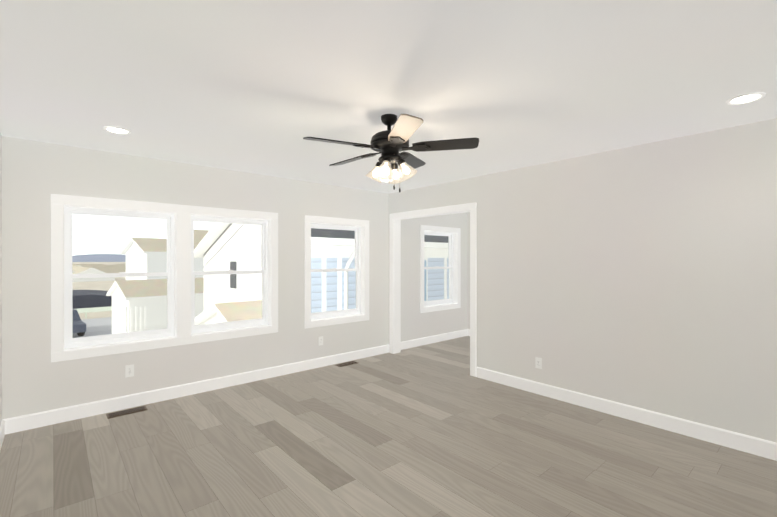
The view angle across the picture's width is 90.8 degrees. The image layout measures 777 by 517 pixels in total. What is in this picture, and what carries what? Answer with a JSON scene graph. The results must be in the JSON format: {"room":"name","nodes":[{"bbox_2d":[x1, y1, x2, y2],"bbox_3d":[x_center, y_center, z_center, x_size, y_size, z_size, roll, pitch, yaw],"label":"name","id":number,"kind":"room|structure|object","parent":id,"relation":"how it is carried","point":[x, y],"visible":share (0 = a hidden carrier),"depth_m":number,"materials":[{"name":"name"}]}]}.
{"room":"empty living room","nodes":[
{"label":"empty living room","id":0,"kind":"room"},
{"bbox_2d":[0,132,1,424],"bbox_3d":[-1.601,0.214,1.264,0.120,2.440,5.180,0,0,-41],"label":"wall","id":1,"kind":"structure","parent":0,"point":[0,278],"depth_m":3.04,"materials":[{"name":"paint"}]},
{"bbox_2d":[0,418,7,449],"bbox_3d":[-1.537,1.372,1.296,0.015,0.125,4.900,0,0,-41],"label":"baseboard","id":2,"kind":"structure","parent":1,"relation":"attached to","point":[4,424],"depth_m":3.05,"materials":[{"name":"white wood"}]},
{"bbox_2d":[2,136,466,418],"bbox_3d":[-0.891,0.209,5.221,6.400,2.440,0.160,0,0,-41],"label":"wall","id":3,"kind":"structure","parent":0,"point":[35,176],"depth_m":3.95,"materials":[{"name":"paint"}]},
{"bbox_2d":[64,206,173,348],"bbox_3d":[-2.609,0.161,3.767,0.883,1.280,0.077,0,0,-41],"label":"window unit","id":4,"kind":"structure","parent":3,"relation":"in","point":[70,341],"depth_m":3.71,"materials":[{"name":"white plastic"}]},
{"bbox_2d":[125,364,133,377],"bbox_3d":[-2.498,1.077,3.703,0.070,0.115,0.010,0,0,-41],"label":"electrical outlet","id":5,"kind":"object","parent":3,"relation":"attached to","point":[129,370],"visible":1,"depth_m":3.70,"materials":[{"name":"white plastic"}]},
{"bbox_2d":[51,194,277,361],"bbox_3d":[-2.166,0.161,4.039,2.088,1.460,0.097,0,0,-41],"label":"window frame","id":6,"kind":"structure","parent":3,"relation":"attached to","point":[183,335],"depth_m":3.97,"materials":[{"name":"white wood"}]},
{"bbox_2d":[8,344,388,433],"bbox_3d":[-1.559,1.368,4.521,4.170,0.125,0.015,0,0,-41],"label":"baseboard","id":7,"kind":"structure","parent":3,"relation":"attached to","point":[50,417],"depth_m":3.92,"materials":[{"name":"white wood"}]},
{"bbox_2d":[191,215,267,333],"bbox_3d":[-1.837,0.161,4.442,0.882,1.280,0.077,0,0,-41],"label":"window unit","id":8,"kind":"structure","parent":3,"relation":"in","point":[225,325],"depth_m":4.44,"materials":[{"name":"white plastic"}]},
{"bbox_2d":[318,336,322,345],"bbox_3d":[-0.899,1.085,5.102,0.070,0.115,0.010,0,0,-41],"label":"electrical outlet","id":9,"kind":"object","parent":3,"relation":"attached to","point":[320,340],"visible":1,"depth_m":5.10,"materials":[{"name":"white plastic"}]},
{"bbox_2d":[311,223,360,319],"bbox_3d":[-0.764,0.159,5.380,0.872,1.280,0.077,0,0,-41],"label":"window unit","id":10,"kind":"structure","parent":3,"relation":"in","point":[347,311],"depth_m":5.46,"materials":[{"name":"white plastic"}]},
{"bbox_2d":[305,215,368,328],"bbox_3d":[-0.707,0.159,5.315,1.052,1.460,0.097,0,0,-41],"label":"window frame","id":11,"kind":"structure","parent":3,"relation":"attached to","point":[364,314],"depth_m":5.29,"materials":[{"name":"white wood"}]},
{"bbox_2d":[401,329,467,349],"bbox_3d":[0.778,1.365,6.565,1.800,0.125,0.015,0,0,-41],"label":"baseboard","id":12,"kind":"structure","parent":3,"relation":"attached to","point":[461,333],"depth_m":6.53,"materials":[{"name":"white wood"}]},
{"bbox_2d":[424,231,452,305],"bbox_3d":[0.840,0.158,6.784,0.863,1.280,0.077,0,0,-41],"label":"window unit","id":13,"kind":"structure","parent":3,"relation":"in","point":[450,273],"depth_m":6.91,"materials":[{"name":"white plastic"}]},
{"bbox_2d":[420,225,460,312],"bbox_3d":[0.897,0.158,6.718,1.043,1.460,0.097,0,0,-41],"label":"window frame","id":14,"kind":"structure","parent":3,"relation":"attached to","point":[456,303],"depth_m":6.86,"materials":[{"name":"white wood"}]},
{"bbox_2d":[0,336,776,516],"bbox_3d":[0.762,1.492,3.334,6.400,0.120,5.180,0,0,-41],"label":"floor","id":15,"kind":"structure","parent":0,"point":[436,429],"depth_m":2.77,"materials":[{"name":"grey wood"}]},
{"bbox_2d":[106,406,147,418],"bbox_3d":[-2.449,1.428,3.594,0.310,0.007,0.130,0,0,-41],"label":"floor vent","id":16,"kind":"object","parent":15,"relation":"in","point":[126,412],"visible":1,"depth_m":3.58,"materials":[{"name":"brown"}]},
{"bbox_2d":[336,361,357,366],"bbox_3d":[-0.567,1.426,5.240,0.310,0.007,0.130,0,0,-41],"label":"floor vent","id":17,"kind":"object","parent":15,"relation":"in","point":[346,364],"visible":1,"depth_m":5.23,"materials":[{"name":"brown metal"}]},
{"bbox_2d":[0,0,776,193],"bbox_3d":[0.762,-1.068,3.330,6.400,0.120,5.180,0,0,-41],"label":"ceiling","id":18,"kind":"structure","parent":0,"point":[262,87],"depth_m":2.12,"materials":[{"name":"paint"}]},
{"bbox_2d":[103,126,130,133],"bbox_3d":[-2.110,-1.004,2.984,0.183,0.008,0.183,0,0,43],"label":"recessed light","id":19,"kind":"object","parent":18,"relation":"in","point":[113,129],"depth_m":2.97,"materials":[{"name":"white plastic"}]},
{"bbox_2d":[303,114,478,192],"bbox_3d":[-0.021,-0.740,2.719,1.186,0.536,1.172,0,0,-41],"label":"ceiling fan","id":20,"kind":"object","parent":18,"relation":"hanging from","point":[388,144],"visible":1,"depth_m":2.64,"materials":[{"name":"brown metal"}]},
{"bbox_2d":[726,92,765,104],"bbox_3d":[2.230,-1.003,2.396,0.183,0.008,0.183,0,0,43],"label":"recessed light","id":21,"kind":"object","parent":18,"relation":"in","point":[745,98],"depth_m":2.39,"materials":[{"name":"white plastic"}]},
{"bbox_2d":[467,212,469,328],"bbox_3d":[2.552,0.208,6.054,0.120,2.440,3.120,0,0,-41],"label":"wall","id":22,"kind":"structure","parent":0,"point":[468,270],"depth_m":7.17,"materials":[{"name":"paint"}]},
{"bbox_2d":[389,118,776,442],"bbox_3d":[1.663,0.211,4.094,0.120,2.440,4.900,0,0,-41],"label":"wall","id":23,"kind":"structure","parent":0,"point":[643,276],"depth_m":3.36,"materials":[{"name":"paint"}]},
{"bbox_2d":[389,202,476,376],"bbox_3d":[0.597,0.367,5.313,0.158,2.125,1.590,0,0,-41],"label":"door frame","id":24,"kind":"structure","parent":23,"relation":"attached to","point":[395,282],"depth_m":5.59,"materials":[{"name":"white wood"}]},
{"bbox_2d":[535,357,541,368],"bbox_3d":[1.595,1.101,4.075,0.010,0.115,0.070,0,0,-41],"label":"electrical outlet","id":25,"kind":"object","parent":23,"relation":"attached to","point":[538,362],"visible":1,"depth_m":4.08,"materials":[{"name":"white plastic"}]},
{"bbox_2d":[477,367,776,460],"bbox_3d":[2.140,1.369,3.447,0.015,0.125,3.235,0,0,-41],"label":"baseboard","id":26,"kind":"structure","parent":23,"relation":"attached to","point":[741,442],"depth_m":3.32,"materials":[{"name":"white wood"}]},
{"label":"outside","id":27,"kind":"structure","parent":0,"visible":0},
{"bbox_2d":[65,254,125,348],"bbox_3d":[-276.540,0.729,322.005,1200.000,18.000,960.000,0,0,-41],"label":"ground","id":28,"kind":"structure","parent":27,"point":[121,258],"depth_m":62.35,"materials":[{"name":"grey"}]},
{"bbox_2d":[72,223,448,342],"bbox_3d":[-56.395,0.802,78.022,47.757,8.070,176.578,0,0,-30],"label":"neighbourhood","id":29,"kind":"structure","parent":28,"relation":"on","point":[222,295],"depth_m":11.98,"materials":[{"name":"white"}]}
]}

